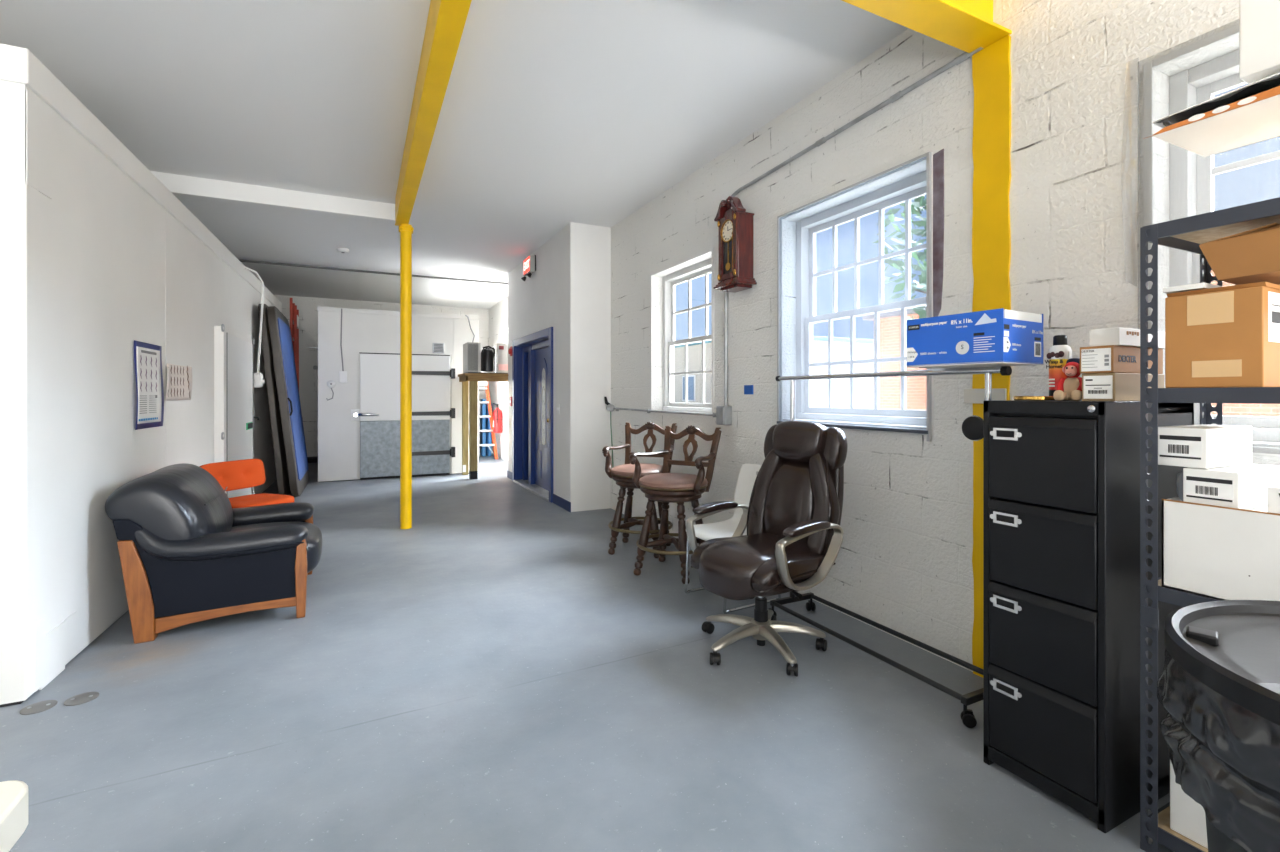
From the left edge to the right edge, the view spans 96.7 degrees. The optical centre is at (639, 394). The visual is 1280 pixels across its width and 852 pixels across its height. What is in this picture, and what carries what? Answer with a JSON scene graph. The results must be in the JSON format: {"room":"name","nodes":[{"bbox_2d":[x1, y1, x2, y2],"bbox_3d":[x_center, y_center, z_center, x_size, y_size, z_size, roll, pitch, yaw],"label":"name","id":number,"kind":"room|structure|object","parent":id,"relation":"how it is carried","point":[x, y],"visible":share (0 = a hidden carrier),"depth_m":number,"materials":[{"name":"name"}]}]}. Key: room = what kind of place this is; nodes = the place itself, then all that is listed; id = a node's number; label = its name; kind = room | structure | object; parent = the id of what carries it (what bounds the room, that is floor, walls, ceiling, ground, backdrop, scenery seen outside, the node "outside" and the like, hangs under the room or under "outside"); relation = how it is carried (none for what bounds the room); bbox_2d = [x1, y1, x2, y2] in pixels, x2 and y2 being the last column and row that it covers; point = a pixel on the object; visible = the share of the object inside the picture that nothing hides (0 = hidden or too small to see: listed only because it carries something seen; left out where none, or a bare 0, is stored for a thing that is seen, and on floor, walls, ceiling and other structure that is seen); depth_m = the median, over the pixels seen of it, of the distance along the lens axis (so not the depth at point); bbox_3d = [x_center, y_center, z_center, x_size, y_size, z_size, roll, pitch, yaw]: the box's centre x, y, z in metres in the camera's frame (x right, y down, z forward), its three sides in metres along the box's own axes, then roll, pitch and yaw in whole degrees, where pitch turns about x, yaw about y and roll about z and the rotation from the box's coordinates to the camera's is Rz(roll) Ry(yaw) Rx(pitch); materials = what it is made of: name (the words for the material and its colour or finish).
{"room":"warehouse storage room","nodes":[
{"label":"warehouse storage room","id":0,"kind":"room"},
{"bbox_2d":[0,80,276,704],"bbox_3d":[-6.459,-0.011,4.790,5.039,2.678,7.500,0,0,-26],"label":"wall","id":1,"kind":"structure","parent":0,"point":[101,236],"depth_m":2.99,"materials":[{"name":"paint"}]},
{"bbox_2d":[25,87,165,698],"bbox_3d":[-3.067,0.000,3.318,0.010,2.680,1.858,0,0,-25],"label":"trim","id":2,"kind":"structure","parent":1,"relation":"attached to","point":[44,652],"depth_m":2.53,"materials":[{"name":"paint"}]},
{"bbox_2d":[0,485,270,706],"bbox_3d":[-6.419,1.333,4.810,4.929,0.013,7.500,0,0,-26],"label":"trim","id":3,"kind":"structure","parent":1,"relation":"attached to","point":[19,702],"depth_m":2.46,"materials":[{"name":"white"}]},
{"bbox_2d":[0,43,281,311],"bbox_3d":[-6.449,-1.427,4.787,5.054,0.155,7.515,0,0,-26],"label":"trim","id":4,"kind":"structure","parent":1,"relation":"attached to","point":[19,65],"depth_m":3.12,"materials":[{"name":"paint"}]},
{"bbox_2d":[134,340,163,429],"bbox_3d":[-3.281,-0.062,3.807,0.015,0.565,0.490,0,0,-24],"label":"poster","id":5,"kind":"object","parent":1,"relation":"attached to","point":[147,357],"visible":1,"depth_m":3.80,"materials":[{"name":"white paper"}]},
{"bbox_2d":[140,350,156,413],"bbox_3d":[-3.278,-0.086,3.798,0.003,0.412,0.330,0,0,-25],"label":"print","id":6,"kind":"object","parent":5,"relation":"attached to","point":[148,358],"depth_m":3.80,"materials":[{"name":"grey"}]},
{"bbox_2d":[139,417,157,420],"bbox_3d":[-3.277,0.161,3.796,0.002,0.014,0.366,0,0,-25],"label":"print","id":7,"kind":"object","parent":5,"relation":"attached to","point":[140,418],"depth_m":3.79,"materials":[{"name":"blue"}]},
{"bbox_2d":[165,363,191,400],"bbox_3d":[-3.539,-0.098,4.366,0.021,0.276,0.600,0,0,-25],"label":"poster","id":8,"kind":"object","parent":1,"relation":"attached to","point":[179,378],"visible":1,"depth_m":4.39,"materials":[{"name":"beige paper"}]},
{"bbox_2d":[214,324,258,497],"bbox_3d":[-4.309,0.331,6.123,0.141,2.019,1.623,0,0,-25],"label":"door","id":9,"kind":"structure","parent":1,"relation":"in","point":[234,413],"depth_m":5.77,"materials":[{"name":"white"}]},
{"bbox_2d":[244,266,264,387],"bbox_3d":[-4.590,-0.795,6.749,0.130,1.411,0.411,0,0,-12],"label":"conduit","id":10,"kind":"object","parent":1,"relation":"hanging from","point":[258,377],"visible":0.88,"depth_m":6.88,"materials":[{"name":"white"}]},
{"bbox_2d":[254,373,264,387],"bbox_3d":[-4.617,-0.180,6.890,0.120,0.180,0.120,0,0,-26],"label":"switch","id":11,"kind":"object","parent":10,"relation":"attached to","point":[258,377],"depth_m":6.84,"materials":[{"name":"white"}]},
{"bbox_2d":[274,295,488,456],"bbox_3d":[-7.505,-0.320,11.242,8.860,3.320,0.200,0,0,-26],"label":"wall","id":12,"kind":"structure","parent":0,"point":[307,306],"depth_m":11.56,"materials":[{"name":"paint"}]},
{"bbox_2d":[318,311,478,481],"bbox_3d":[-4.428,-0.005,10.415,2.410,2.670,2.600,0,0,-26],"label":"wall","id":13,"kind":"structure","parent":0,"point":[374,333],"depth_m":8.93,"materials":[{"name":"paint"}]},
{"bbox_2d":[326,380,335,400],"bbox_3d":[-4.763,-0.071,8.765,0.127,0.317,0.045,0,0,-26],"label":"thermostat","id":14,"kind":"object","parent":13,"relation":"attached to","point":[330,383],"visible":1,"depth_m":8.76,"materials":[{"name":"white"}]},
{"bbox_2d":[339,309,346,382],"bbox_3d":[-4.610,-0.765,8.835,0.110,1.150,0.058,0,0,-26],"label":"conduit","id":15,"kind":"object","parent":13,"relation":"attached to","point":[342,374],"visible":1,"depth_m":8.83,"materials":[{"name":"white"}]},
{"bbox_2d":[317,307,478,480],"bbox_3d":[-3.850,-0.015,9.239,2.430,2.670,0.060,0,0,-26],"label":"trim","id":16,"kind":"structure","parent":13,"relation":"attached to","point":[337,310],"depth_m":9.03,"materials":[{"name":"wood"}]},
{"bbox_2d":[351,352,454,479],"bbox_3d":[-3.800,0.330,9.195,1.560,2.000,0.154,0,0,-26],"label":"door","id":17,"kind":"structure","parent":13,"relation":"in","point":[379,414],"depth_m":9.16,"materials":[{"name":"white"}]},
{"bbox_2d":[433,343,443,352],"bbox_3d":[-3.357,-0.780,9.471,0.180,0.170,0.024,0,0,-26],"label":"air vent","id":18,"kind":"object","parent":13,"relation":"in","point":[437,347],"visible":1,"depth_m":9.46,"materials":[{"name":"grey"}]},
{"bbox_2d":[0,0,908,308],"bbox_3d":[-3.353,-2.045,3.087,9.110,0.130,18.500,0,0,-26],"label":"ceiling","id":19,"kind":"structure","parent":0,"point":[554,114],"depth_m":3.80,"materials":[{"name":"white paint"}]},
{"bbox_2d":[150,171,394,222],"bbox_3d":[-5.495,-1.903,4.518,6.530,0.175,0.120,0,0,-26],"label":"beam","id":20,"kind":"structure","parent":19,"relation":"attached to","point":[178,185],"depth_m":5.45,"materials":[{"name":"white"}]},
{"bbox_2d":[337,248,348,252],"bbox_3d":[-4.028,-1.954,7.716,0.150,0.053,0.150,0,0,-26],"label":"smoke detector","id":21,"kind":"object","parent":19,"relation":"attached to","point":[341,250],"visible":1,"depth_m":7.68,"materials":[{"name":"white"}]},
{"bbox_2d":[238,259,507,284],"bbox_3d":[-4.191,-1.948,9.038,4.860,0.036,0.031,0,0,-26],"label":"ceiling pipe","id":22,"kind":"object","parent":19,"relation":"attached to","point":[240,260],"visible":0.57,"depth_m":8.93,"materials":[{"name":"grey"}]},
{"bbox_2d":[395,0,471,225],"bbox_3d":[-0.776,-1.850,2.427,0.120,0.280,7.440,0,0,-26],"label":"ceiling beam","id":23,"kind":"structure","parent":19,"relation":"attached to","point":[446,19],"depth_m":3.26,"materials":[{"name":"metal"}]},
{"bbox_2d":[842,0,1011,52],"bbox_3d":[0.642,-1.814,2.173,2.270,0.342,0.182,0,0,-26],"label":"cross beam","id":24,"kind":"structure","parent":19,"relation":"attached to","point":[968,26],"depth_m":2.51,"materials":[{"name":"metal"}]},
{"bbox_2d":[508,222,610,511],"bbox_3d":[-1.242,-0.320,7.993,0.510,3.320,3.060,0,0,-26],"label":"wall","id":25,"kind":"structure","parent":0,"point":[568,291],"depth_m":6.67,"materials":[{"name":"white paint"}]},
{"bbox_2d":[521,255,535,280],"bbox_3d":[-1.545,-1.757,7.888,0.131,0.316,0.350,0,0,-26],"label":"exit sign","id":26,"kind":"object","parent":25,"relation":"attached to","point":[530,261],"visible":1,"depth_m":7.78,"materials":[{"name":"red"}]},
{"bbox_2d":[512,327,552,502],"bbox_3d":[-1.451,0.245,8.024,0.241,2.190,2.010,0,0,-26],"label":"door","id":27,"kind":"structure","parent":25,"relation":"in","point":[532,354],"depth_m":8.36,"materials":[{"name":"blue paint"}]},
{"bbox_2d":[507,470,570,511],"bbox_3d":[-1.440,1.282,7.896,0.092,0.115,3.084,0,0,-26],"label":"baseboard","id":28,"kind":"structure","parent":25,"relation":"attached to","point":[557,500],"depth_m":6.79,"materials":[{"name":"blue"}]},
{"bbox_2d":[0,454,1173,851],"bbox_3d":[-3.353,1.396,3.087,9.110,0.128,18.500,0,0,-26],"label":"floor","id":29,"kind":"structure","parent":0,"point":[483,674],"depth_m":2.33,"materials":[{"name":"paint"}]},
{"bbox_2d":[0,780,27,851],"bbox_3d":[-1.170,0.970,0.271,0.950,0.740,0.950,0,0,-26],"label":"table","id":30,"kind":"object","parent":29,"relation":"on","point":[13,794],"visible":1,"depth_m":0.84,"materials":[{"name":"white"}]},
{"bbox_2d":[105,463,321,643],"bbox_3d":[-2.632,0.895,3.669,1.017,0.890,1.060,0,0,-28],"label":"armchair","id":31,"kind":"object","parent":29,"relation":"on","point":[187,556],"visible":1,"depth_m":3.23,"materials":[{"name":"leather"}]},
{"bbox_2d":[105,463,233,539],"bbox_3d":[-2.861,0.695,3.549,0.514,0.505,0.960,0,0,-28],"label":"cushion","id":32,"kind":"object","parent":31,"relation":"on","point":[183,501],"depth_m":3.18,"materials":[{"name":"leather"}]},
{"bbox_2d":[229,522,321,572],"bbox_3d":[-2.496,1.020,3.740,0.710,0.300,0.700,0,0,-28],"label":"seat cushion","id":33,"kind":"object","parent":31,"relation":"on","point":[314,539],"depth_m":3.75,"materials":[{"name":"black leather"}]},
{"bbox_2d":[199,459,293,508],"bbox_3d":[-3.280,0.951,4.798,0.563,0.775,0.540,0,0,20],"label":"chair","id":34,"kind":"object","parent":29,"relation":"on","point":[246,473],"visible":0.62,"depth_m":4.83,"materials":[{"name":"orange fabric"}]},
{"bbox_2d":[258,304,290,494],"bbox_3d":[-5.054,0.084,7.989,0.306,2.525,1.762,0,0,-26],"label":"mat","id":35,"kind":"object","parent":29,"relation":"on","point":[283,485],"visible":0.42,"depth_m":7.23,"materials":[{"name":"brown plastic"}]},
{"bbox_2d":[267,306,308,496],"bbox_3d":[-4.960,0.096,8.063,0.368,2.507,1.752,0,0,-26],"label":"mat","id":36,"kind":"object","parent":29,"relation":"on","point":[279,328],"visible":1,"depth_m":7.42,"materials":[{"name":"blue plastic"}]},
{"bbox_2d":[290,298,298,388],"bbox_3d":[-5.981,-0.147,9.852,0.131,3.046,0.689,0,0,-26],"label":"ladder","id":37,"kind":"object","parent":29,"relation":"on","point":[294,313],"visible":0.44,"depth_m":9.79,"materials":[{"name":"red metal"}]},
{"bbox_2d":[307,456,317,462],"bbox_3d":[-6.553,1.295,11.392,0.500,0.090,0.330,0,0,-26],"label":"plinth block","id":38,"kind":"object","parent":29,"relation":"on","point":[310,459],"visible":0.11,"depth_m":11.26,"materials":[{"name":"black"}]},
{"bbox_2d":[313,366,317,397],"bbox_3d":[-6.356,0.381,11.250,0.188,1.921,0.080,0,0,-26],"label":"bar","id":39,"kind":"object","parent":29,"relation":"on","point":[315,368],"visible":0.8,"depth_m":11.22,"materials":[{"name":"metal"}]},
{"bbox_2d":[398,224,413,528],"bbox_3d":[-2.358,-0.185,5.733,0.136,3.050,0.136,0,0,-26],"label":"post","id":40,"kind":"object","parent":29,"relation":"on","point":[406,230],"visible":1,"depth_m":5.69,"materials":[{"name":"metal"}]},
{"bbox_2d":[458,373,507,479],"bbox_3d":[-2.393,0.497,9.528,1.160,1.685,0.750,0,0,-26],"label":"stand","id":41,"kind":"object","parent":29,"relation":"on","point":[464,378],"visible":0.56,"depth_m":9.08,"materials":[{"name":"brown wood"}]},
{"bbox_2d":[463,315,507,373],"bbox_3d":[-2.484,-0.844,9.464,0.820,0.999,0.528,0,0,-26],"label":"canisters","id":42,"kind":"object","parent":41,"relation":"on","point":[475,360],"visible":0.85,"depth_m":9.26,"materials":[{"name":"grey"}]},
{"bbox_2d":[480,399,485,455],"bbox_3d":[-3.462,0.713,12.549,0.070,1.250,0.362,0,0,-22],"label":"board","id":43,"kind":"object","parent":29,"relation":"on","point":[482,406],"visible":1,"depth_m":12.39,"materials":[{"name":"blue plastic"}]},
{"bbox_2d":[479,381,497,458],"bbox_3d":[-3.410,0.238,11.959,0.733,2.237,0.609,0,0,-26],"label":"step ladder","id":44,"kind":"object","parent":29,"relation":"on","point":[481,383],"visible":0.29,"depth_m":11.93,"materials":[{"name":"orange"}]},
{"bbox_2d":[486,404,490,455],"bbox_3d":[-3.369,0.763,12.596,0.070,1.150,0.362,0,0,-29],"label":"board","id":45,"kind":"object","parent":29,"relation":"on","point":[488,427],"visible":0.48,"depth_m":12.44,"materials":[{"name":"blue plastic"}]},
{"bbox_2d":[602,421,676,557],"bbox_3d":[0.017,0.793,4.974,0.599,1.101,0.653,0,0,16],"label":"bar stool","id":46,"kind":"object","parent":29,"relation":"on","point":[623,474],"visible":0.7,"depth_m":4.87,"materials":[{"name":"brown wood"}]},
{"bbox_2d":[629,425,721,583],"bbox_3d":[0.275,0.793,4.355,0.599,1.101,0.653,0,0,30],"label":"bar stool","id":47,"kind":"object","parent":29,"relation":"on","point":[665,487],"visible":0.92,"depth_m":4.24,"materials":[{"name":"brown wood"}]},
{"bbox_2d":[685,464,780,613],"bbox_3d":[0.632,0.914,3.790,0.523,0.856,0.434,0,0,-30],"label":"plastic chair","id":48,"kind":"object","parent":29,"relation":"on","point":[747,475],"visible":0.38,"depth_m":3.93,"materials":[{"name":"white"}]},
{"bbox_2d":[686,421,847,676],"bbox_3d":[0.682,0.743,3.045,0.837,1.194,0.713,0,0,-36],"label":"office chair","id":49,"kind":"object","parent":29,"relation":"on","point":[793,540],"visible":1,"depth_m":2.98,"materials":[{"name":"leather"}]},
{"bbox_2d":[703,622,710,630],"bbox_3d":[0.384,1.298,3.204,0.061,0.036,0.020,0,0,-42],"label":"caster","id":50,"kind":"object","parent":49,"relation":"attached to","point":[706,625],"depth_m":3.18,"materials":[{"name":"black plastic"}]},
{"bbox_2d":[699,533,810,599],"bbox_3d":[0.617,0.882,2.995,0.600,0.232,0.450,0,0,-36],"label":"seat cushion","id":51,"kind":"object","parent":49,"relation":"on","point":[732,568],"depth_m":2.83,"materials":[{"name":"brown leather"}]},
{"bbox_2d":[763,461,812,543],"bbox_3d":[0.860,0.614,3.173,0.193,0.486,0.339,0,0,-36],"label":"cushion","id":52,"kind":"object","parent":49,"relation":"on","point":[787,485],"depth_m":3.14,"materials":[{"name":"brown leather"}]},
{"bbox_2d":[769,366,1011,727],"bbox_3d":[1.180,0.609,2.938,0.368,1.460,1.420,0,0,-26],"label":"rack","id":53,"kind":"object","parent":29,"relation":"on","point":[972,426],"visible":0.67,"depth_m":2.66,"materials":[{"name":"black metal"}]},
{"bbox_2d":[907,308,1042,368],"bbox_3d":[1.357,-0.218,2.324,0.292,0.200,0.392,0,0,-30],"label":"carton","id":54,"kind":"object","parent":53,"relation":"on","point":[995,337],"visible":1,"depth_m":2.20,"materials":[{"name":"blue"}]},
{"bbox_2d":[974,336,994,352],"bbox_3d":[1.296,-0.190,2.142,0.001,0.057,0.078,0,0,-30],"label":"print","id":55,"kind":"object","parent":54,"relation":"attached to","point":[989,336],"depth_m":2.14},
{"bbox_2d":[975,313,996,324],"bbox_3d":[1.298,-0.287,2.138,0.001,0.042,0.080,0,0,-30],"label":"picture","id":56,"kind":"object","parent":54,"relation":"attached to","point":[980,318],"depth_m":2.14,"materials":[{"name":"white"}]},
{"bbox_2d":[983,400,1193,833],"bbox_3d":[1.591,0.680,2.030,0.592,1.320,0.383,0,0,-26],"label":"filing cabinet","id":57,"kind":"object","parent":29,"relation":"on","point":[1061,479],"visible":0.9,"depth_m":1.85,"materials":[{"name":"black"}]},
{"bbox_2d":[1013,396,1054,399],"bbox_3d":[1.429,0.011,2.057,0.132,0.015,0.132,0,0,-26],"label":"lid","id":58,"kind":"object","parent":57,"relation":"on","point":[1014,397],"visible":0.91,"depth_m":2.01,"materials":[{"name":"gold metal"}]},
{"bbox_2d":[1045,335,1071,400],"bbox_3d":[1.551,-0.100,2.100,0.071,0.240,0.071,0,0,-26],"label":"bottle","id":59,"kind":"object","parent":57,"relation":"on","point":[1060,352],"visible":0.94,"depth_m":2.08,"materials":[{"name":"multicoloured plastic"}]},
{"bbox_2d":[1047,351,1063,358],"bbox_3d":[1.524,-0.147,2.088,0.011,0.027,0.058,0,0,-26],"label":"picture","id":60,"kind":"object","parent":59,"relation":"on","point":[1052,354],"depth_m":2.08,"materials":[{"name":"red"}]},
{"bbox_2d":[1053,358,1081,400],"bbox_3d":[1.479,-0.053,1.948,0.093,0.147,0.086,0,0,-35],"label":"monkey","id":61,"kind":"object","parent":57,"relation":"on","point":[1069,388],"visible":0.9,"depth_m":1.94},
{"bbox_2d":[1082,373,1163,400],"bbox_3d":[1.616,-0.025,1.901,0.322,0.090,0.092,0,0,-26],"label":"carton","id":62,"kind":"object","parent":57,"relation":"on","point":[1095,386],"visible":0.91,"depth_m":1.83,"materials":[{"name":"cardboard"}]},
{"bbox_2d":[1085,379,1110,388],"bbox_3d":[1.472,-0.036,1.830,0.001,0.030,0.069,0,0,-26],"label":"print","id":63,"kind":"object","parent":62,"relation":"attached to","point":[1089,383],"depth_m":1.83,"materials":[{"name":"black"}]},
{"bbox_2d":[1080,345,1162,373],"bbox_3d":[1.610,-0.114,1.901,0.322,0.086,0.095,0,0,-26],"label":"carton","id":64,"kind":"object","parent":62,"relation":"on","point":[1109,358],"visible":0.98,"depth_m":1.83,"materials":[{"name":"cardboard"}]},
{"bbox_2d":[1082,354,1097,367],"bbox_3d":[1.459,-0.110,1.845,0.001,0.042,0.043,0,0,-26],"label":"print","id":65,"kind":"object","parent":64,"relation":"attached to","point":[1088,360],"depth_m":1.84,"materials":[{"name":"grey"}]},
{"bbox_2d":[1089,327,1164,348],"bbox_3d":[1.629,-0.186,1.899,0.300,0.056,0.085,0,0,-26],"label":"carton","id":66,"kind":"object","parent":64,"relation":"on","point":[1119,336],"visible":0.77,"depth_m":1.83,"materials":[{"name":"cardboard"}]},
{"bbox_2d":[1127,331,1138,335],"bbox_3d":[1.587,-0.198,1.831,0.076,0.012,0.001,0,0,-26],"label":"print","id":67,"kind":"object","parent":66,"relation":"attached to","point":[1129,333],"depth_m":1.83,"materials":[{"name":"paper"}]},
{"bbox_2d":[1140,197,1279,851],"bbox_3d":[1.871,0.422,1.361,0.425,1.838,0.923,0,0,-26],"label":"shelving unit","id":68,"kind":"object","parent":29,"relation":"on","point":[1187,233],"visible":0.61,"depth_m":1.66,"materials":[{"name":"grey"}]},
{"bbox_2d":[1170,760,1207,848],"bbox_3d":[1.776,1.119,1.532,0.341,0.271,0.420,0,0,-26],"label":"carton","id":69,"kind":"object","parent":68,"relation":"on","point":[1187,816],"visible":0.25,"depth_m":1.61,"materials":[{"name":"white"}]},
{"bbox_2d":[1162,496,1279,600],"bbox_3d":[1.832,0.427,1.405,0.361,0.253,0.720,0,0,-26],"label":"carton","id":70,"kind":"object","parent":68,"relation":"on","point":[1211,551],"visible":0.81,"depth_m":1.54,"materials":[{"name":"cardboard"}]},
{"bbox_2d":[1247,505,1266,511],"bbox_3d":[1.802,0.430,1.433,0.300,0.235,0.600,0,0,-26],"label":"box","id":71,"kind":"object","parent":70,"relation":"in","point":[1262,508],"visible":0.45,"depth_m":1.55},
{"bbox_2d":[1183,464,1279,508],"bbox_3d":[1.712,0.260,1.639,0.311,0.103,0.115,0,0,-26],"label":"box","id":72,"kind":"object","parent":71,"relation":"on","point":[1243,486],"visible":0.97,"depth_m":1.57,"materials":[{"name":"cardboard"}]},
{"bbox_2d":[1158,424,1251,468],"bbox_3d":[1.687,0.150,1.699,0.301,0.112,0.113,0,0,-26],"label":"box","id":73,"kind":"object","parent":72,"relation":"on","point":[1203,446],"visible":0.91,"depth_m":1.64,"materials":[{"name":"cardboard"}]},
{"bbox_2d":[1267,484,1279,513],"bbox_3d":[1.708,0.274,1.426,0.121,0.075,0.160,0,0,-30],"label":"box","id":74,"kind":"object","parent":71,"relation":"on","point":[1273,492],"visible":0.97,"depth_m":1.46,"materials":[{"name":"white"}]},
{"bbox_2d":[1165,282,1279,387],"bbox_3d":[1.721,-0.157,1.632,0.361,0.273,0.201,0,0,-26],"label":"cardboard box","id":75,"kind":"object","parent":68,"relation":"on","point":[1227,336],"visible":0.92,"depth_m":1.53,"materials":[{"name":"brown"}]},
{"bbox_2d":[1163,283,1223,293],"bbox_3d":[1.683,-0.305,1.687,0.310,0.014,0.090,0,0,-26],"label":"sheet","id":76,"kind":"object","parent":75,"relation":"on","point":[1198,286],"visible":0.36,"depth_m":1.61,"materials":[{"name":"paper"}]},
{"bbox_2d":[1199,223,1279,284],"bbox_3d":[1.793,-0.390,1.498,0.383,0.153,0.358,0,0,-26],"label":"cardboard box","id":77,"kind":"object","parent":75,"relation":"on","point":[1250,256],"visible":0.92,"depth_m":1.50,"materials":[{"name":"cardboard"}]},
{"bbox_2d":[1272,304,1279,323],"bbox_3d":[1.712,-0.213,1.516,0.140,0.048,0.001,0,0,-26],"label":"print","id":78,"kind":"object","parent":75,"relation":"attached to","point":[1275,307],"depth_m":1.50,"materials":[{"name":"black"}]},
{"bbox_3d":[1.935,-0.627,1.231,0.361,0.262,0.300,0,0,-26],"label":"cardboard box","id":79,"kind":"object","parent":68,"relation":"on","visible":0},
{"bbox_2d":[1143,72,1279,156],"bbox_3d":[1.785,-0.799,1.475,0.345,0.077,0.640,0,0,-26],"label":"flat box","id":80,"kind":"object","parent":79,"relation":"on","point":[1249,114],"visible":1,"depth_m":1.60,"materials":[{"name":"orange"}]},
{"bbox_2d":[1152,95,1279,156],"bbox_3d":[1.792,-0.788,1.467,0.340,0.055,0.620,0,0,-26],"label":"tray","id":81,"kind":"object","parent":80,"relation":"on","point":[1222,123],"depth_m":1.61,"materials":[{"name":"plastic"}]},
{"bbox_2d":[1239,0,1279,83],"bbox_3d":[1.804,-0.971,1.428,0.301,0.260,0.340,0,0,-26],"label":"carton","id":82,"kind":"object","parent":80,"relation":"on","point":[1259,20],"visible":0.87,"depth_m":1.48,"materials":[{"name":"white"}]},
{"bbox_2d":[1157,600,1279,851],"bbox_3d":[1.259,0.884,0.840,0.726,0.912,0.738,0,0,-26],"label":"barrel","id":83,"kind":"object","parent":29,"relation":"on","point":[1218,684],"visible":1,"depth_m":0.93,"materials":[{"name":"plastic"}]},
{"bbox_2d":[489,0,1279,671],"bbox_3d":[0.622,-0.320,5.043,0.250,3.320,18.500,0,0,-26],"label":"wall","id":84,"kind":"structure","parent":0,"point":[903,561],"depth_m":2.96,"materials":[{"name":"brick"}]},
{"bbox_2d":[493,403,501,432],"bbox_3d":[-2.951,0.473,11.786,0.181,0.614,0.190,0,0,37],"label":"fire extinguisher","id":85,"kind":"object","parent":84,"relation":"attached to","point":[497,415],"visible":1,"depth_m":11.72,"materials":[{"name":"red paint"}]},
{"bbox_2d":[604,397,614,466],"bbox_3d":[-0.351,0.459,6.637,0.093,0.882,0.121,0,0,-26],"label":"conduit","id":86,"kind":"object","parent":84,"relation":"attached to","point":[609,407],"visible":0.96,"depth_m":6.61,"materials":[{"name":"grey plastic"}]},
{"bbox_2d":[613,407,715,416],"bbox_3d":[0.172,0.164,5.635,0.035,0.042,2.240,0,0,-26],"label":"conduit","id":87,"kind":"object","parent":84,"relation":"attached to","point":[713,414],"visible":0.89,"depth_m":5.41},
{"bbox_2d":[662,258,710,412],"bbox_3d":[0.467,-0.520,5.334,0.232,1.382,1.102,0,0,-26],"label":"window","id":88,"kind":"structure","parent":84,"relation":"in","point":[703,268],"depth_m":5.60,"materials":[{"name":"grey paint"}]},
{"bbox_2d":[713,196,756,292],"bbox_3d":[0.720,-1.149,4.344,0.192,0.687,0.310,0,0,-26],"label":"wall clock","id":89,"kind":"object","parent":84,"relation":"attached to","point":[735,225],"visible":1,"depth_m":4.27,"materials":[{"name":"brown wood"}]},
{"bbox_2d":[744,385,752,393],"bbox_3d":[0.828,-0.040,4.331,0.014,0.070,0.100,0,0,-26],"label":"tape","id":90,"kind":"object","parent":84,"relation":"attached to","point":[748,389],"visible":1,"depth_m":4.32,"materials":[{"name":"blue"}]},
{"bbox_2d":[716,47,983,424],"bbox_3d":[1.124,-0.713,3.648,0.082,1.906,2.155,0,0,-26],"label":"conduit","id":91,"kind":"object","parent":84,"relation":"attached to","point":[723,413],"visible":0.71,"depth_m":3.81,"materials":[{"name":"metal"}]},
{"bbox_2d":[783,171,925,428],"bbox_3d":[1.354,-0.525,3.531,0.232,1.412,1.142,0,0,-26],"label":"window","id":92,"kind":"structure","parent":84,"relation":"in","point":[913,187],"depth_m":3.63,"materials":[{"name":"grey paint"}]},
{"bbox_2d":[777,152,930,441],"bbox_3d":[1.235,-0.507,3.474,0.020,1.495,1.197,0,0,-26],"label":"window frame","id":93,"kind":"structure","parent":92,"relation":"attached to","point":[927,155],"depth_m":3.06,"materials":[{"name":"wood"}]},
{"bbox_2d":[933,149,943,316],"bbox_3d":[1.530,-0.805,2.913,0.010,0.890,0.060,0,0,-26],"label":"trim","id":94,"kind":"structure","parent":84,"relation":"attached to","point":[938,158],"depth_m":2.91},
{"bbox_2d":[650,24,1279,456],"bbox_3d":[1.278,-0.525,3.421,0.017,1.470,5.310,0,0,-26],"label":"trim","id":95,"kind":"structure","parent":84,"relation":"attached to","point":[1148,68],"depth_m":2.14,"materials":[{"name":"white paint"}]},
{"bbox_2d":[972,35,1010,677],"bbox_3d":[1.655,-0.150,2.671,0.032,2.980,0.179,0,0,-26],"label":"wall column","id":96,"kind":"structure","parent":84,"relation":"attached to","point":[991,66],"depth_m":2.67,"materials":[{"name":"metal"}]},
{"bbox_2d":[964,388,1006,402],"bbox_3d":[1.625,0.005,2.683,0.012,0.070,0.200,0,0,-26],"label":"electrical outlet box","id":97,"kind":"object","parent":96,"relation":"attached to","point":[970,395],"visible":0.73,"depth_m":2.69,"materials":[{"name":"white"}]},
{"bbox_2d":[1169,50,1279,447],"bbox_3d":[2.281,-0.525,1.647,0.232,1.392,1.182,0,0,-26],"label":"window","id":98,"kind":"structure","parent":84,"relation":"in","point":[1191,175],"depth_m":2.13,"materials":[{"name":"grey paint"}]},
{"label":"outside","id":99,"kind":"structure","parent":0,"visible":0},
{"bbox_3d":[19.410,1.590,31.842,57.050,0.100,100.000,0,0,-26],"label":"ground","id":100,"kind":"structure","parent":99,"visible":0},
{"bbox_2d":[674,336,873,408],"bbox_3d":[4.478,-0.650,36.197,8.400,4.380,19.400,0,0,-26],"label":"building","id":101,"kind":"structure","parent":100,"relation":"on","point":[864,348],"depth_m":28.95,"materials":[{"name":"beige paint"}]},
{"bbox_2d":[873,196,925,320],"bbox_3d":[5.178,-1.275,8.017,3.570,5.645,3.507,0,0,-26],"label":"tree","id":102,"kind":"object","parent":100,"relation":"on","point":[898,264],"visible":0.06,"depth_m":8.47,"materials":[{"name":"green plant"}]},
{"bbox_2d":[863,270,1279,416],"bbox_3d":[12.443,-0.300,8.687,6.400,3.680,17.000,0,0,-26],"label":"building","id":103,"kind":"structure","parent":100,"relation":"on","point":[890,322],"depth_m":14.08,"materials":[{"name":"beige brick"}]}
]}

